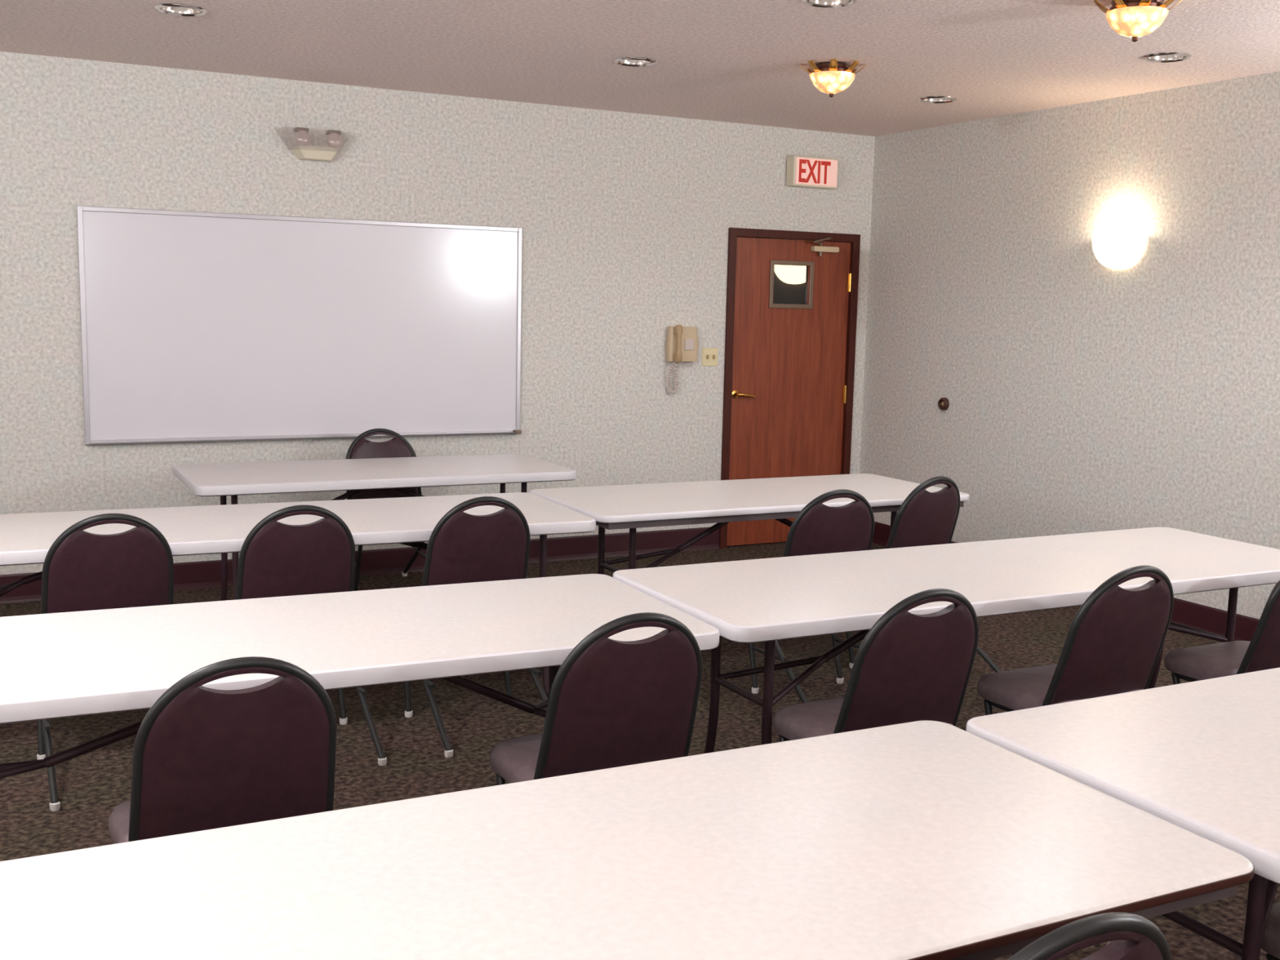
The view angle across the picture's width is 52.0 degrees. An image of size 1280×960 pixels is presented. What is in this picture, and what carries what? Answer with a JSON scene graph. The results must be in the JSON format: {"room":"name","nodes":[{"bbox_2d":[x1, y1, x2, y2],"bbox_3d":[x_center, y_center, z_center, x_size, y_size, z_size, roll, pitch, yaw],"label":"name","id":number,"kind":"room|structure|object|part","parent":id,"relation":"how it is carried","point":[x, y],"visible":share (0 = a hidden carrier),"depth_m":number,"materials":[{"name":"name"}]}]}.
{"room":"classroom","nodes":[
{"label":"classroom","id":0,"kind":"room"},
{"bbox_2d":[0,51,875,574],"bbox_3d":[-2.315,-0.764,6.936,8.800,2.695,0.100,-3,9,-27],"label":"wall","id":1,"kind":"structure","parent":0,"point":[625,220],"depth_m":7.40,"materials":[{"name":"paint"}]},
{"bbox_2d":[76,205,522,444],"bbox_3d":[-1.748,-0.818,7.133,2.379,1.195,0.059,-3,9,-27],"label":"whiteboard","id":2,"kind":"object","parent":1,"relation":"attached to","point":[196,326],"visible":1,"depth_m":7.08,"materials":[{"name":"white"}]},
{"bbox_3d":[-2.801,-0.771,6.608,0.024,1.195,0.023,-3,9,-27],"label":"frame rail","id":3,"kind":"part","parent":2,"relation":"part of","materials":[{"name":"silver metal"}]},
{"bbox_3d":[-1.742,-1.400,7.071,2.331,0.024,0.023,-3,9,-27],"label":"frame rail","id":4,"kind":"part","parent":2,"relation":"part of","materials":[{"name":"silver metal"}]},
{"bbox_3d":[-1.769,-0.240,7.228,2.331,0.024,0.023,-3,9,-27],"label":"frame rail","id":5,"kind":"part","parent":2,"relation":"part of","materials":[{"name":"silver metal"}]},
{"bbox_2d":[89,431,515,444],"bbox_3d":[-1.757,-0.233,7.205,2.339,0.008,0.031,-3,9,-27],"label":"marker tray","id":6,"kind":"object","parent":2,"relation":"on","point":[277,435],"depth_m":7.03,"materials":[{"name":"silver metal"}]},
{"bbox_3d":[-0.711,-0.870,7.690,0.024,1.195,0.023,-3,9,-27],"label":"frame rail","id":7,"kind":"part","parent":2,"relation":"part of","materials":[{"name":"silver metal"}]},
{"bbox_2d":[291,127,342,161],"bbox_3d":[-1.717,-1.781,6.968,0.410,0.160,0.133,-3,9,-27],"label":"emergency light","id":8,"kind":"object","parent":1,"relation":"attached to","point":[303,151],"visible":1,"depth_m":6.96,"materials":[{"name":"beige plastic"}]},
{"bbox_2d":[0,527,719,604],"bbox_3d":[-2.809,0.530,6.802,7.492,0.145,0.014,-3,9,-27],"label":"baseboard","id":9,"kind":"structure","parent":1,"relation":"attached to","point":[203,574],"depth_m":7.60,"materials":[{"name":"red plastic"}]},
{"bbox_2d":[666,324,697,393],"bbox_3d":[0.273,-0.752,8.169,0.210,0.428,0.123,-3,9,-27],"label":"wall telephone","id":10,"kind":"object","parent":1,"relation":"attached to","point":[682,342],"visible":1,"depth_m":8.15,"materials":[{"name":"beige plastic"}]},
{"bbox_3d":[0.214,-0.642,8.163,0.082,0.208,0.052,-3,9,-27],"label":"cord","id":11,"kind":"part","parent":10,"relation":"part of","materials":[{"name":"beige plastic"}]},
{"bbox_2d":[702,347,718,366],"bbox_3d":[0.448,-0.778,8.315,0.116,0.116,0.020,-3,9,-27],"label":"light switch","id":12,"kind":"object","parent":1,"relation":"attached to","point":[709,355],"visible":1,"depth_m":8.32,"materials":[{"name":"beige plastic"}]},
{"bbox_2d":[719,227,860,548],"bbox_3d":[0.982,-0.594,8.638,1.012,2.052,0.192,-3,9,-27],"label":"door","id":13,"kind":"structure","parent":1,"relation":"in","point":[791,311],"depth_m":8.62,"materials":[{"name":"brown wood"}]},
{"bbox_3d":[0.668,-0.550,8.454,0.151,0.052,0.062,-3,9,-27],"label":"handle","id":14,"kind":"part","parent":13,"relation":"part of","materials":[{"name":"gold metal"}]},
{"bbox_3d":[0.975,-1.275,8.567,0.286,0.254,0.006,-3,9,-27],"label":"glass pane","id":15,"kind":"part","parent":13,"relation":"part of","materials":[{"name":"white"}]},
{"bbox_3d":[0.987,-1.272,8.544,0.338,0.306,0.010,-3,9,-27],"label":"window trim","id":16,"kind":"part","parent":13,"relation":"part of","materials":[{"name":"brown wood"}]},
{"bbox_3d":[1.171,-1.522,8.552,0.056,0.128,0.173,9,11,43],"label":"closer arm","id":17,"kind":"part","parent":13,"relation":"part of","materials":[{"name":"grey metal"}]},
{"bbox_2d":[786,155,838,189],"bbox_3d":[1.112,-1.976,8.441,0.345,0.190,0.096,-3,9,-27],"label":"exit sign","id":18,"kind":"object","parent":1,"relation":"attached to","point":[802,171],"visible":1,"depth_m":8.39,"materials":[{"name":"beige"}]},
{"bbox_2d":[0,0,1279,136],"bbox_3d":[-0.049,-1.494,2.493,8.800,0.050,9.800,-3,9,-27],"label":"ceiling","id":19,"kind":"structure","parent":0,"point":[735,61],"depth_m":5.84,"materials":[{"name":"white paint"}]},
{"bbox_2d":[154,3,208,16],"bbox_3d":[-1.835,-1.930,5.250,0.202,0.110,0.202,-3,9,-27],"label":"recessed light","id":20,"kind":"object","parent":19,"relation":"in","point":[182,10],"visible":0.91,"depth_m":5.30,"materials":[{"name":"silver metal"}]},
{"bbox_2d":[613,57,657,66],"bbox_3d":[-0.020,-2.011,6.156,0.202,0.110,0.202,-3,9,-27],"label":"recessed light","id":21,"kind":"object","parent":19,"relation":"in","point":[627,61],"visible":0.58,"depth_m":6.22,"materials":[{"name":"silver metal"}]},
{"bbox_2d":[801,0,856,7],"bbox_3d":[0.698,-1.814,4.830,0.202,0.110,0.202,-3,9,-27],"label":"recessed light","id":22,"kind":"object","parent":19,"relation":"in","point":[818,3],"visible":1,"depth_m":4.90,"materials":[{"name":"silver metal"}]},
{"bbox_2d":[800,58,866,97],"bbox_3d":[0.899,-1.867,6.147,0.292,0.149,0.292,5,9,28],"label":"ceiling light","id":23,"kind":"object","parent":19,"relation":"attached to","point":[831,77],"visible":1,"depth_m":6.07,"materials":[{"name":"beige glass"}]},
{"bbox_3d":[0.898,-1.853,6.149,0.216,0.086,0.211,-3,9,-27],"label":"lamp shade","id":24,"kind":"part","parent":23,"relation":"part of","materials":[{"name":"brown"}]},
{"bbox_2d":[918,96,956,103],"bbox_3d":[1.603,-2.096,7.063,0.202,0.110,0.202,-3,9,-27],"label":"recessed light","id":25,"kind":"object","parent":19,"relation":"in","point":[934,100],"visible":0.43,"depth_m":7.12,"materials":[{"name":"silver metal"}]},
{"bbox_2d":[1093,0,1181,42],"bbox_3d":[1.788,-1.654,4.731,0.292,0.149,0.292,5,9,28],"label":"ceiling light","id":26,"kind":"object","parent":19,"relation":"attached to","point":[1133,19],"visible":1,"depth_m":4.67,"materials":[{"name":"glass"}]},
{"bbox_3d":[1.788,-1.641,4.733,0.216,0.086,0.211,-3,9,-27],"label":"lamp shade","id":27,"kind":"part","parent":26,"relation":"part of","materials":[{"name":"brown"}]},
{"bbox_2d":[1142,52,1191,62],"bbox_3d":[2.311,-1.902,5.755,0.202,0.110,0.202,-3,9,-27],"label":"recessed light","id":28,"kind":"object","parent":19,"relation":"in","point":[1166,57],"visible":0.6,"depth_m":5.80,"materials":[{"name":"silver metal"}]},
{"bbox_2d":[0,541,1279,959],"bbox_3d":[-0.549,1.102,3.696,8.800,0.050,11.700,-3,9,-27],"label":"floor","id":29,"kind":"structure","parent":0,"point":[90,785],"depth_m":4.82,"materials":[{"name":"carpet"}]},
{"bbox_2d":[36,513,173,811],"bbox_3d":[-1.749,0.524,4.329,0.454,0.870,0.677,-3,9,-29],"label":"banquet chair","id":30,"kind":"object","parent":29,"relation":"on","point":[82,570],"visible":0.46,"depth_m":4.22,"materials":[{"name":"fabric"}]},
{"bbox_3d":[-2.033,0.731,4.446,0.025,0.382,0.143,-2,8,-23],"label":"leg","id":31,"kind":"part","parent":30,"relation":"part of","materials":[{"name":"grey metal"}]},
{"bbox_3d":[-1.868,0.774,4.141,0.029,0.397,0.389,-3,9,-27],"label":"leg","id":32,"kind":"part","parent":30,"relation":"part of","materials":[{"name":"grey metal"}]},
{"bbox_3d":[-1.728,0.331,4.275,0.418,0.473,0.166,-3,9,-29],"label":"frame","id":33,"kind":"part","parent":30,"relation":"part of","materials":[{"name":"grey metal"}]},
{"bbox_3d":[-1.727,0.321,4.272,0.378,0.418,0.155,-3,9,-29],"label":"backrest","id":34,"kind":"part","parent":30,"relation":"part of","materials":[{"name":"fabric"}]},
{"bbox_2d":[107,656,336,844],"bbox_3d":[-0.835,0.764,2.714,0.454,0.870,0.677,-3,9,-27],"label":"banquet chair","id":35,"kind":"object","parent":29,"relation":"on","point":[205,758],"visible":0.7,"depth_m":2.62,"materials":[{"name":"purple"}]},
{"bbox_3d":[-0.906,0.744,2.849,0.442,0.070,0.370,-3,9,-27],"label":"seat","id":36,"kind":"part","parent":35,"relation":"part of","materials":[{"name":"fabric"}]},
{"bbox_2d":[0,492,595,698],"bbox_3d":[-1.443,0.514,4.938,2.460,0.740,0.790,-2,9,-25],"label":"folding table","id":37,"kind":"object","parent":29,"relation":"on","point":[25,539],"visible":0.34,"depth_m":4.89,"materials":[{"name":"plastic"}]},
{"bbox_3d":[-0.377,0.515,5.233,0.029,0.679,0.100,-2,9,-25],"label":"leg","id":38,"kind":"part","parent":37,"relation":"part of","materials":[{"name":"grey paint"}]},
{"bbox_2d":[235,504,386,765],"bbox_3d":[-1.201,0.502,4.585,0.454,0.870,0.677,-3,9,-27],"label":"banquet chair","id":39,"kind":"object","parent":29,"relation":"on","point":[277,558],"visible":0.56,"depth_m":4.48,"materials":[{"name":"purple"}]},
{"bbox_3d":[-1.182,0.309,4.530,0.418,0.473,0.166,-3,9,-27],"label":"frame","id":40,"kind":"part","parent":39,"relation":"part of","materials":[{"name":"grey metal"}]},
{"bbox_3d":[-1.181,0.299,4.527,0.378,0.418,0.155,-3,9,-27],"label":"backrest","id":41,"kind":"part","parent":39,"relation":"part of","materials":[{"name":"fabric"}]},
{"bbox_3d":[-1.128,0.691,4.895,0.025,0.382,0.143,-4,9,-34],"label":"leg","id":42,"kind":"part","parent":39,"relation":"part of","materials":[{"name":"grey metal"}]},
{"bbox_3d":[-0.960,0.734,4.591,0.029,0.397,0.389,-3,9,-30],"label":"leg","id":43,"kind":"part","parent":39,"relation":"part of","materials":[{"name":"grey metal"}]},
{"bbox_2d":[0,573,719,778],"bbox_3d":[-1.064,0.751,3.256,2.460,0.740,0.790,-2,9,-25],"label":"folding table","id":44,"kind":"object","parent":29,"relation":"on","point":[72,664],"visible":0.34,"depth_m":3.22,"materials":[{"name":"plastic"}]},
{"bbox_3d":[-0.266,0.707,3.836,0.029,0.679,0.100,-2,9,-25],"label":"leg","id":45,"kind":"part","parent":44,"relation":"part of","materials":[{"name":"grey paint"}]},
{"bbox_2d":[173,453,577,600],"bbox_3d":[-1.293,0.308,6.485,1.820,0.740,0.790,-3,9,-27],"label":"folding table","id":46,"kind":"object","parent":29,"relation":"on","point":[355,476],"visible":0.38,"depth_m":6.28,"materials":[{"name":"plastic"}]},
{"bbox_3d":[-2.010,0.329,6.331,0.029,0.679,0.100,-3,9,-27],"label":"leg","id":47,"kind":"part","parent":46,"relation":"part of","materials":[{"name":"grey paint"}]},
{"bbox_3d":[-1.844,0.376,6.006,0.029,0.679,0.100,-3,9,-27],"label":"leg","id":48,"kind":"part","parent":46,"relation":"part of","materials":[{"name":"grey paint"}]},
{"bbox_3d":[-0.742,0.271,6.969,0.029,0.679,0.100,-3,9,-27],"label":"leg","id":49,"kind":"part","parent":46,"relation":"part of","materials":[{"name":"grey paint"}]},
{"bbox_3d":[-0.577,0.319,6.644,0.029,0.679,0.100,-3,9,-27],"label":"leg","id":50,"kind":"part","parent":46,"relation":"part of","materials":[{"name":"grey paint"}]},
{"bbox_2d":[345,428,426,591],"bbox_3d":[-1.368,0.166,7.030,0.454,0.870,0.677,-3,9,-27],"label":"banquet chair","id":51,"kind":"object","parent":29,"relation":"on","point":[360,447],"visible":0.4,"depth_m":7.02,"materials":[{"name":"grey painted steel"},{"name":"vinyl"},{"name":"white nylon"}]},
{"bbox_3d":[-1.451,0.427,6.781,0.025,0.382,0.143,-4,9,-34],"label":"leg","id":52,"kind":"part","parent":51,"relation":"part of","materials":[{"name":"grey metal"}]},
{"bbox_3d":[-1.378,-0.034,7.032,0.418,0.473,0.166,-3,9,-27],"label":"frame","id":53,"kind":"part","parent":51,"relation":"part of","materials":[{"name":"grey metal"}]},
{"bbox_3d":[-1.379,-0.045,7.032,0.378,0.418,0.155,-3,9,-27],"label":"backrest","id":54,"kind":"part","parent":51,"relation":"part of","materials":[{"name":"fabric"}]},
{"bbox_3d":[-1.251,0.363,7.275,0.029,0.397,0.389,-2,9,-25],"label":"leg","id":55,"kind":"part","parent":51,"relation":"part of","materials":[{"name":"grey metal"}]},
{"bbox_2d":[404,496,547,757],"bbox_3d":[-0.613,0.476,4.872,0.454,0.870,0.677,-3,9,-27],"label":"banquet chair","id":56,"kind":"object","parent":29,"relation":"on","point":[463,547],"visible":0.63,"depth_m":4.76,"materials":[{"name":"grey painted steel"},{"name":"vinyl"},{"name":"white nylon"}]},
{"bbox_3d":[-0.894,0.682,4.999,0.025,0.382,0.143,-2,8,-21],"label":"leg","id":57,"kind":"part","parent":56,"relation":"part of","materials":[{"name":"grey metal"}]},
{"bbox_3d":[-0.741,0.726,4.688,0.029,0.397,0.389,-2,9,-25],"label":"leg","id":58,"kind":"part","parent":56,"relation":"part of","materials":[{"name":"grey metal"}]},
{"bbox_3d":[-0.594,0.284,4.818,0.418,0.473,0.166,-3,9,-27],"label":"frame","id":59,"kind":"part","parent":56,"relation":"part of","materials":[{"name":"grey metal"}]},
{"bbox_3d":[-0.593,0.274,4.815,0.378,0.418,0.155,-3,9,-27],"label":"backrest","id":60,"kind":"part","parent":56,"relation":"part of","materials":[{"name":"fabric"}]},
{"bbox_3d":[-0.540,0.665,5.183,0.025,0.382,0.143,-4,9,-34],"label":"leg","id":61,"kind":"part","parent":56,"relation":"part of","materials":[{"name":"grey metal"}]},
{"bbox_3d":[-0.371,0.709,4.879,0.029,0.397,0.389,-3,9,-30],"label":"leg","id":62,"kind":"part","parent":56,"relation":"part of","materials":[{"name":"grey metal"}]},
{"bbox_2d":[489,612,702,785],"bbox_3d":[-0.055,0.722,3.157,0.454,0.870,0.677,-3,9,-27],"label":"banquet chair","id":63,"kind":"object","parent":29,"relation":"on","point":[612,703],"visible":0.69,"depth_m":3.07,"materials":[{"name":"grey painted steel"},{"name":"vinyl"},{"name":"white nylon"}]},
{"bbox_3d":[-0.336,0.927,3.284,0.025,0.382,0.143,-2,8,-21],"label":"leg","id":64,"kind":"part","parent":63,"relation":"part of","materials":[{"name":"grey metal"}]},
{"bbox_3d":[-0.126,0.702,3.292,0.442,0.070,0.370,-3,9,-27],"label":"seat","id":65,"kind":"part","parent":63,"relation":"part of","materials":[{"name":"purple fabric"}]},
{"bbox_3d":[-0.035,0.519,3.099,0.378,0.418,0.155,-3,9,-27],"label":"backrest","id":66,"kind":"part","parent":63,"relation":"part of","materials":[{"name":"fabric"}]},
{"bbox_2d":[0,720,1254,959],"bbox_3d":[-0.316,0.957,1.864,2.460,0.740,0.790,-3,9,-27],"label":"folding table","id":67,"kind":"object","parent":29,"relation":"on","point":[917,840],"visible":0.97,"depth_m":1.95,"materials":[{"name":"plastic"}]},
{"bbox_2d":[529,473,969,574],"bbox_3d":[0.501,0.420,5.958,1.880,0.740,0.790,-3,9,-27],"label":"folding table","id":68,"kind":"object","parent":29,"relation":"on","point":[633,507],"visible":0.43,"depth_m":5.74,"materials":[{"name":"plastic"}]},
{"bbox_3d":[-0.188,0.432,5.813,0.029,0.696,0.100,-3,9,-27],"label":"leg","id":69,"kind":"part","parent":68,"relation":"part of","materials":[{"name":"grey paint"}]},
{"bbox_3d":[-0.021,0.480,5.489,0.029,0.696,0.100,-3,9,-27],"label":"leg","id":70,"kind":"part","parent":68,"relation":"part of","materials":[{"name":"grey paint"}]},
{"bbox_3d":[1.190,0.424,6.106,0.029,0.696,0.100,-3,9,-27],"label":"leg","id":71,"kind":"part","parent":68,"relation":"part of","materials":[{"name":"grey paint"}]},
{"bbox_2d":[748,488,874,702],"bbox_3d":[0.732,0.454,5.267,0.454,0.870,0.677,-2,8,-24],"label":"banquet chair","id":72,"kind":"object","parent":29,"relation":"on","point":[819,528],"visible":0.56,"depth_m":5.15,"materials":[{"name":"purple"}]},
{"bbox_3d":[0.456,0.658,5.408,0.025,0.382,0.143,-1,8,-18],"label":"leg","id":73,"kind":"part","parent":72,"relation":"part of","materials":[{"name":"grey metal"}]},
{"bbox_3d":[0.593,0.703,5.089,0.029,0.397,0.389,-2,8,-22],"label":"leg","id":74,"kind":"part","parent":72,"relation":"part of","materials":[{"name":"grey metal"}]},
{"bbox_3d":[0.749,0.262,5.212,0.418,0.473,0.166,-2,8,-24],"label":"frame","id":75,"kind":"part","parent":72,"relation":"part of","materials":[{"name":"grey metal"}]},
{"bbox_3d":[0.750,0.252,5.209,0.378,0.418,0.155,-2,8,-24],"label":"backrest","id":76,"kind":"part","parent":72,"relation":"part of","materials":[{"name":"fabric"}]},
{"bbox_3d":[0.820,0.644,5.573,0.025,0.382,0.143,-3,9,-31],"label":"leg","id":77,"kind":"part","parent":72,"relation":"part of","materials":[{"name":"grey metal"}]},
{"bbox_2d":[773,588,978,742],"bbox_3d":[0.694,0.694,3.489,0.454,0.870,0.677,-3,9,-27],"label":"banquet chair","id":78,"kind":"object","parent":29,"relation":"on","point":[908,667],"visible":0.66,"depth_m":3.40,"materials":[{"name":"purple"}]},
{"bbox_3d":[0.413,0.900,3.616,0.025,0.382,0.143,-2,8,-21],"label":"leg","id":79,"kind":"part","parent":78,"relation":"part of","materials":[{"name":"grey metal"}]},
{"bbox_3d":[0.623,0.674,3.623,0.442,0.070,0.370,-3,9,-27],"label":"seat","id":80,"kind":"part","parent":78,"relation":"part of","materials":[{"name":"purple fabric"}]},
{"bbox_3d":[0.713,0.502,3.434,0.418,0.473,0.166,-3,9,-27],"label":"frame","id":81,"kind":"part","parent":78,"relation":"part of","materials":[{"name":"grey metal"}]},
{"bbox_3d":[0.714,0.492,3.431,0.378,0.418,0.155,-3,9,-27],"label":"backrest","id":82,"kind":"part","parent":78,"relation":"part of","materials":[{"name":"fabric"}]},
{"bbox_2d":[845,475,1001,672],"bbox_3d":[1.204,0.402,5.728,0.454,0.870,0.677,-4,10,-36],"label":"banquet chair","id":83,"kind":"object","parent":29,"relation":"on","point":[925,517],"visible":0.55,"depth_m":5.61,"materials":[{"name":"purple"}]},
{"bbox_3d":[0.910,0.614,5.811,0.025,0.382,0.143,-3,9,-29],"label":"leg","id":84,"kind":"part","parent":83,"relation":"part of","materials":[{"name":"grey metal"}]},
{"bbox_3d":[1.227,0.210,5.676,0.418,0.473,0.166,-4,10,-36],"label":"frame","id":85,"kind":"part","parent":83,"relation":"part of","materials":[{"name":"grey metal"}]},
{"bbox_3d":[1.228,0.200,5.673,0.378,0.418,0.155,-4,10,-36],"label":"backrest","id":86,"kind":"part","parent":83,"relation":"part of","materials":[{"name":"fabric"}]},
{"bbox_3d":[1.446,0.629,5.773,0.029,0.397,0.389,-5,10,-38],"label":"leg","id":87,"kind":"part","parent":83,"relation":"part of","materials":[{"name":"grey metal"}]},
{"bbox_2d":[613,527,1279,753],"bbox_3d":[1.163,0.651,4.370,2.460,0.740,0.790,-3,9,-27],"label":"folding table","id":88,"kind":"object","parent":29,"relation":"on","point":[766,600],"visible":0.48,"depth_m":4.09,"materials":[{"name":"laminate"}]},
{"bbox_3d":[0.215,0.683,4.095,0.029,0.679,0.100,-3,9,-27],"label":"leg","id":89,"kind":"part","parent":88,"relation":"part of","materials":[{"name":"grey paint"}]},
{"bbox_3d":[0.382,0.731,3.771,0.029,0.679,0.100,-3,9,-27],"label":"leg","id":90,"kind":"part","parent":88,"relation":"part of","materials":[{"name":"grey paint"}]},
{"bbox_3d":[1.942,0.604,4.974,0.029,0.679,0.100,-3,9,-27],"label":"leg","id":91,"kind":"part","parent":88,"relation":"part of","materials":[{"name":"grey paint"}]},
{"bbox_3d":[2.110,0.652,4.650,0.029,0.679,0.100,-3,9,-27],"label":"leg","id":92,"kind":"part","parent":88,"relation":"part of","materials":[{"name":"grey paint"}]},
{"bbox_2d":[977,565,1173,715],"bbox_3d":[1.359,0.659,3.859,0.454,0.870,0.677,-3,9,-27],"label":"banquet chair","id":93,"kind":"object","parent":29,"relation":"on","point":[1113,644],"visible":0.66,"depth_m":3.78,"materials":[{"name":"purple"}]},
{"bbox_3d":[1.078,0.865,3.986,0.025,0.382,0.143,-2,8,-21],"label":"leg","id":94,"kind":"part","parent":93,"relation":"part of","materials":[{"name":"grey metal"}]},
{"bbox_3d":[1.287,0.684,4.000,0.388,0.020,0.343,-3,9,-27],"label":"seat frame","id":95,"kind":"part","parent":93,"relation":"part of","materials":[{"name":"grey metal"}]},
{"bbox_3d":[1.288,0.639,3.994,0.442,0.070,0.370,-3,9,-27],"label":"seat","id":96,"kind":"part","parent":93,"relation":"part of","materials":[{"name":"purple fabric"}]},
{"bbox_3d":[1.378,0.467,3.805,0.418,0.473,0.166,-3,9,-27],"label":"frame","id":97,"kind":"part","parent":93,"relation":"part of","materials":[{"name":"grey metal"}]},
{"bbox_3d":[1.379,0.457,3.801,0.378,0.418,0.155,-3,9,-27],"label":"backrest","id":98,"kind":"part","parent":93,"relation":"part of","materials":[{"name":"fabric"}]},
{"bbox_2d":[1007,912,1171,959],"bbox_3d":[0.478,0.932,1.697,0.454,0.870,0.677,-3,9,-27],"label":"banquet chair","id":99,"kind":"object","parent":29,"relation":"on","point":[1130,936],"visible":1,"depth_m":1.55,"materials":[{"name":"grey metal"}]},
{"bbox_3d":[0.498,0.730,1.639,0.378,0.418,0.155,-3,9,-27],"label":"backrest","id":100,"kind":"part","parent":99,"relation":"part of","materials":[{"name":"fabric"}]},
{"bbox_2d":[965,667,1279,959],"bbox_3d":[1.913,0.858,2.972,2.460,0.740,0.790,-3,9,-27],"label":"folding table","id":101,"kind":"object","parent":29,"relation":"on","point":[1202,757],"visible":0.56,"depth_m":2.52,"materials":[{"name":"laminate"}]},
{"bbox_3d":[1.121,0.940,2.357,0.029,0.679,0.100,-3,9,-27],"label":"leg","id":102,"kind":"part","parent":101,"relation":"part of","materials":[{"name":"grey paint"}]},
{"bbox_2d":[1164,580,1279,684],"bbox_3d":[2.073,0.629,4.203,0.454,0.870,0.677,-3,9,-27],"label":"banquet chair","id":103,"kind":"object","parent":29,"relation":"on","point":[1193,664],"visible":0.48,"depth_m":4.21,"materials":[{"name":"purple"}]},
{"bbox_3d":[1.792,0.835,4.330,0.025,0.382,0.143,-2,8,-21],"label":"leg","id":104,"kind":"part","parent":103,"relation":"part of","materials":[{"name":"grey metal"}]},
{"bbox_3d":[2.002,0.654,4.344,0.388,0.020,0.343,-3,9,-27],"label":"seat frame","id":105,"kind":"part","parent":103,"relation":"part of","materials":[{"name":"grey metal"}]},
{"bbox_3d":[2.003,0.609,4.338,0.442,0.070,0.370,-3,9,-27],"label":"seat","id":106,"kind":"part","parent":103,"relation":"part of","materials":[{"name":"purple fabric"}]},
{"bbox_3d":[2.092,0.437,4.149,0.418,0.473,0.166,-3,9,-27],"label":"frame","id":107,"kind":"part","parent":103,"relation":"part of","materials":[{"name":"grey metal"}]},
{"bbox_3d":[2.094,0.427,4.146,0.378,0.418,0.155,-3,9,-27],"label":"backrest","id":108,"kind":"part","parent":103,"relation":"part of","materials":[{"name":"fabric"}]},
{"bbox_2d":[1260,902,1279,959],"bbox_3d":[1.481,0.874,2.300,0.454,0.870,0.677,-3,9,-27],"label":"banquet chair","id":109,"kind":"object","parent":29,"relation":"on","point":[1270,944],"visible":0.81,"depth_m":2.44,"materials":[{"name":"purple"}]},
{"bbox_3d":[1.200,1.079,2.427,0.025,0.382,0.143,-2,8,-21],"label":"leg","id":110,"kind":"part","parent":109,"relation":"part of","materials":[{"name":"grey metal"}]},
{"bbox_2d":[859,71,1279,619],"bbox_3d":[3.779,-0.317,4.676,0.100,2.695,9.600,-3,9,-27],"label":"wall","id":111,"kind":"structure","parent":0,"point":[1084,395],"depth_m":7.12,"materials":[{"name":"paint"}]},
{"bbox_2d":[937,397,949,410],"bbox_3d":[1.887,-0.474,8.174,0.030,0.080,0.080,-3,9,-27],"label":"door stop","id":112,"kind":"object","parent":111,"relation":"attached to","point":[943,403],"visible":1,"depth_m":8.16,"materials":[{"name":"brown metal"}]},
{"bbox_2d":[871,521,1259,641],"bbox_3d":[3.699,0.949,4.821,0.014,0.145,9.600,-3,9,-27],"label":"baseboard","id":113,"kind":"structure","parent":111,"relation":"attached to","point":[1211,620],"depth_m":6.53,"materials":[{"name":"red plastic"}]},
{"bbox_2d":[1091,235,1146,269],"bbox_3d":[2.469,-1.189,6.872,0.132,0.168,0.337,-3,9,-27],"label":"wall sconce","id":114,"kind":"object","parent":111,"relation":"attached to","point":[1118,251],"visible":1,"depth_m":6.80,"materials":[{"name":"beige glass"}]}
]}

